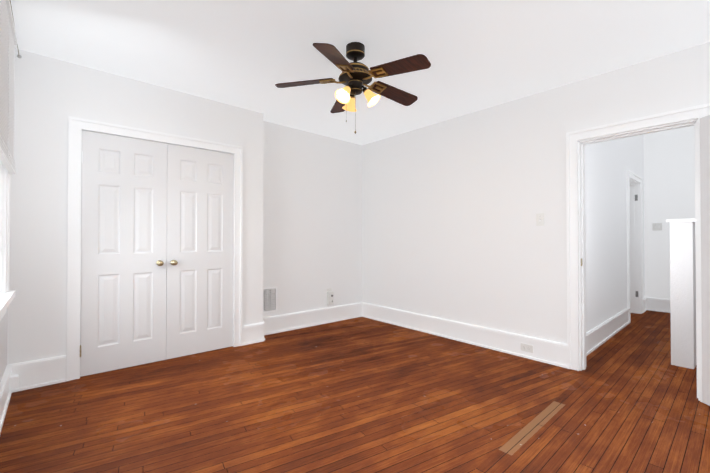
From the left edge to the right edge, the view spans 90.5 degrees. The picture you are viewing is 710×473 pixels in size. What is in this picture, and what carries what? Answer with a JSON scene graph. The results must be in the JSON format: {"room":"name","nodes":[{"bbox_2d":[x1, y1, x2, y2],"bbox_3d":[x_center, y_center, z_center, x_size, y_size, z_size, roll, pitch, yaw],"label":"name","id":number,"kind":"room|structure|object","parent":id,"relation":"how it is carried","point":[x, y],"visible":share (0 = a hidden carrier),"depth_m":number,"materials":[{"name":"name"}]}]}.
{"room":"empty bedroom","nodes":[
{"label":"empty bedroom","id":0,"kind":"room"},
{"bbox_2d":[0,307,7,381],"bbox_3d":[-1.285,-0.146,0.997,0.140,2.580,4.850,0,-1,-40],"label":"wall","id":1,"kind":"structure","parent":0,"point":[3,340],"depth_m":2.41,"materials":[{"name":"white paint"}]},
{"bbox_2d":[0,160,15,320],"bbox_3d":[-2.035,-0.415,1.924,0.200,1.845,1.150,0,-1,-40],"label":"window","id":2,"kind":"structure","parent":1,"relation":"in","point":[7,295],"depth_m":2.28,"materials":[{"name":"white paint"}]},
{"bbox_2d":[0,363,15,432],"bbox_3d":[-1.149,1.041,0.957,0.028,0.205,4.350,0,-1,-40],"label":"baseboard","id":3,"kind":"structure","parent":1,"relation":"attached to","point":[5,393],"depth_m":2.36,"materials":[{"name":"white paint"}]},
{"bbox_2d":[0,0,16,173],"bbox_3d":[-1.972,-0.877,1.982,0.034,0.910,1.070,0,-1,-40],"label":"window blind","id":4,"kind":"object","parent":1,"relation":"attached to","point":[8,39],"visible":1,"depth_m":2.03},
{"bbox_2d":[7,48,263,364],"bbox_3d":[-1.870,-0.124,3.357,2.035,2.580,0.220,0,-1,-40],"label":"wall","id":5,"kind":"structure","parent":0,"point":[51,95],"depth_m":2.80,"materials":[{"name":"white paint"}]},
{"bbox_2d":[16,355,65,391],"bbox_3d":[-2.424,1.058,2.710,0.305,0.205,0.028,0,-1,-40],"label":"baseboard","id":6,"kind":"structure","parent":5,"relation":"attached to","point":[41,372],"depth_m":2.71,"materials":[{"name":"white paint"}]},
{"bbox_2d":[9,374,18,388],"bbox_3d":[-2.513,1.074,2.593,0.048,0.080,0.059,0,-1,-40],"label":"box","id":7,"kind":"object","parent":6,"relation":"attached to","point":[13,381],"visible":0.93,"depth_m":2.57,"materials":[{"name":"white paint"}]},
{"bbox_2d":[80,130,166,376],"bbox_3d":[-1.999,0.145,3.084,0.633,2.025,0.088,0,-1,-40],"label":"closet door","id":8,"kind":"structure","parent":5,"relation":"in","point":[123,244],"depth_m":3.08,"materials":[{"name":"white paint"}]},
{"bbox_2d":[66,116,242,381],"bbox_3d":[-1.755,0.106,3.288,1.445,2.120,0.031,0,-1,-40],"label":"trim","id":9,"kind":"structure","parent":5,"relation":"attached to","point":[76,126],"depth_m":2.87,"materials":[{"name":"white paint"}]},
{"bbox_2d":[166,144,233,358],"bbox_3d":[-1.515,0.149,3.498,0.633,2.025,0.088,0,-1,-40],"label":"closet door","id":10,"kind":"structure","parent":5,"relation":"in","point":[199,279],"depth_m":3.49,"materials":[{"name":"white paint"}]},
{"bbox_2d":[242,318,267,345],"bbox_3d":[-1.099,1.068,3.842,0.273,0.205,0.028,0,-1,-40],"label":"baseboard","id":11,"kind":"structure","parent":5,"relation":"attached to","point":[252,333],"depth_m":3.84,"materials":[{"name":"white paint"}]},
{"bbox_2d":[263,303,359,334],"bbox_3d":[-0.542,1.075,4.607,1.625,0.205,0.028,0,-1,-40],"label":"baseboard","id":12,"kind":"structure","parent":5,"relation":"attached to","point":[291,321],"depth_m":4.58,"materials":[{"name":"white paint"}]},
{"bbox_2d":[80,121,361,317],"bbox_3d":[-1.350,-0.117,4.038,3.710,2.580,0.140,0,-1,-40],"label":"wall","id":13,"kind":"structure","parent":0,"point":[312,218],"depth_m":4.60,"materials":[{"name":"white paint"}]},
{"bbox_2d":[263,287,276,312],"bbox_3d":[-1.044,0.767,4.194,0.260,0.298,0.008,0,-1,-40],"label":"air vent","id":14,"kind":"object","parent":13,"relation":"in","point":[269,299],"visible":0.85,"depth_m":4.21,"materials":[{"name":"grey metal"}]},
{"bbox_2d":[327,288,333,304],"bbox_3d":[-0.345,0.824,4.766,0.101,0.223,0.045,0,-1,-40],"label":"outlet","id":15,"kind":"object","parent":13,"relation":"attached to","point":[330,296],"visible":1,"depth_m":4.75,"materials":[{"name":"white plastic"}]},
{"bbox_2d":[0,310,709,472],"bbox_3d":[1.707,1.218,3.540,8.010,0.100,4.850,0,-1,-40],"label":"floor","id":16,"kind":"structure","parent":0,"point":[360,395],"depth_m":2.31,"materials":[{"name":"brown wood"}]},
{"bbox_2d":[11,0,709,144],"bbox_3d":[0.130,-1.443,2.217,3.860,0.202,4.850,0,-1,-40],"label":"ceiling","id":17,"kind":"structure","parent":0,"point":[478,54],"depth_m":2.53,"materials":[{"name":"white paint"}]},
{"bbox_2d":[10,0,20,57],"bbox_3d":[-1.750,-1.377,1.737,0.026,0.058,2.418,0,-1,-40],"label":"hook","id":18,"kind":"object","parent":17,"relation":"attached to","point":[18,56],"visible":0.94,"depth_m":2.51,"materials":[{"name":"silver metal"}]},
{"bbox_2d":[275,42,430,133],"bbox_3d":[0.034,-1.054,2.569,1.104,0.645,1.119,0,-1,-40],"label":"ceiling fan","id":19,"kind":"object","parent":17,"relation":"hanging from","point":[355,77],"visible":1,"depth_m":2.50,"materials":[{"name":"brown wood"}]},
{"bbox_2d":[362,42,709,343],"bbox_3d":[1.643,-0.432,3.500,0.140,3.200,4.850,0,-1,-40],"label":"wall","id":20,"kind":"structure","parent":0,"point":[451,209],"depth_m":3.63,"materials":[{"name":"white paint"}]},
{"bbox_2d":[360,302,566,367],"bbox_3d":[0.983,1.071,4.129,0.028,0.205,2.733,0,-1,-40],"label":"baseboard","id":21,"kind":"structure","parent":20,"relation":"attached to","point":[545,351],"depth_m":3.78,"materials":[{"name":"white paint"}]},
{"bbox_2d":[521,343,532,352],"bbox_3d":[1.638,1.071,3.354,0.007,0.070,0.115,0,-1,-40],"label":"electrical outlet","id":22,"kind":"object","parent":20,"relation":"attached to","point":[526,347],"visible":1,"depth_m":3.35,"materials":[{"name":"white plastic"}]},
{"bbox_2d":[536,213,543,225],"bbox_3d":[1.723,-0.149,3.280,0.020,0.115,0.070,0,-1,-40],"label":"light switch","id":23,"kind":"object","parent":20,"relation":"attached to","point":[539,219],"visible":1,"depth_m":3.28,"materials":[{"name":"white plastic"}]},
{"bbox_2d":[566,103,709,401],"bbox_3d":[2.232,0.126,2.805,0.196,2.070,0.919,0,-1,-40],"label":"trim","id":24,"kind":"structure","parent":20,"relation":"attached to","point":[577,141],"depth_m":3.03,"materials":[{"name":"white paint"}]},
{"bbox_2d":[700,115,709,405],"bbox_3d":[2.395,0.164,2.071,0.526,1.965,0.554,0,-1,-40],"label":"door leaf","id":25,"kind":"structure","parent":20,"relation":"in","point":[705,196],"depth_m":2.40,"materials":[{"name":"white paint"}]},
{"bbox_2d":[585,134,644,331],"bbox_3d":[3.300,-0.423,4.520,3.814,3.200,0.267,0,-1,-40],"label":"wall","id":26,"kind":"structure","parent":0,"point":[608,164],"depth_m":4.11,"materials":[{"name":"white paint"}]},
{"bbox_2d":[586,308,629,355],"bbox_3d":[2.874,1.070,4.002,2.223,0.205,0.102,0,-1,-40],"label":"baseboard","id":27,"kind":"structure","parent":26,"relation":"attached to","point":[601,334],"depth_m":3.93,"materials":[{"name":"white paint"}]},
{"bbox_2d":[626,170,642,321],"bbox_3d":[4.000,0.148,5.133,0.950,2.070,0.197,0,-1,-40],"label":"trim","id":28,"kind":"structure","parent":26,"relation":"attached to","point":[634,245],"depth_m":5.36,"materials":[{"name":"white paint"}]},
{"bbox_2d":[643,297,647,312],"bbox_3d":[4.508,1.084,5.497,0.309,0.205,0.040,0,-1,-40],"label":"baseboard","id":29,"kind":"structure","parent":26,"relation":"attached to","point":[645,300],"depth_m":5.58,"materials":[{"name":"white paint"}]},
{"bbox_2d":[644,126,694,298],"bbox_3d":[5.445,-0.419,4.894,0.213,3.200,2.204,0,-1,-40],"label":"wall","id":30,"kind":"structure","parent":0,"point":[669,174],"depth_m":5.48,"materials":[{"name":"white paint"}]},
{"bbox_2d":[652,223,661,230],"bbox_3d":[4.747,-0.139,5.530,0.020,0.115,0.116,0,-1,-40],"label":"light switch","id":31,"kind":"object","parent":30,"relation":"attached to","point":[656,226],"visible":1,"depth_m":5.54,"materials":[{"name":"white plastic"}]},
{"bbox_2d":[648,297,670,312],"bbox_3d":[5.315,1.078,4.898,0.095,0.205,2.000,0,-1,-40],"label":"baseboard","id":32,"kind":"structure","parent":30,"relation":"attached to","point":[654,304],"depth_m":5.50,"materials":[{"name":"white paint"}]},
{"bbox_2d":[666,218,696,368],"bbox_3d":[3.812,0.515,3.904,2.445,1.312,0.190,0,-1,-40],"label":"wall","id":33,"kind":"structure","parent":0,"point":[683,288],"depth_m":3.12,"materials":[{"name":"white paint"}]}
]}

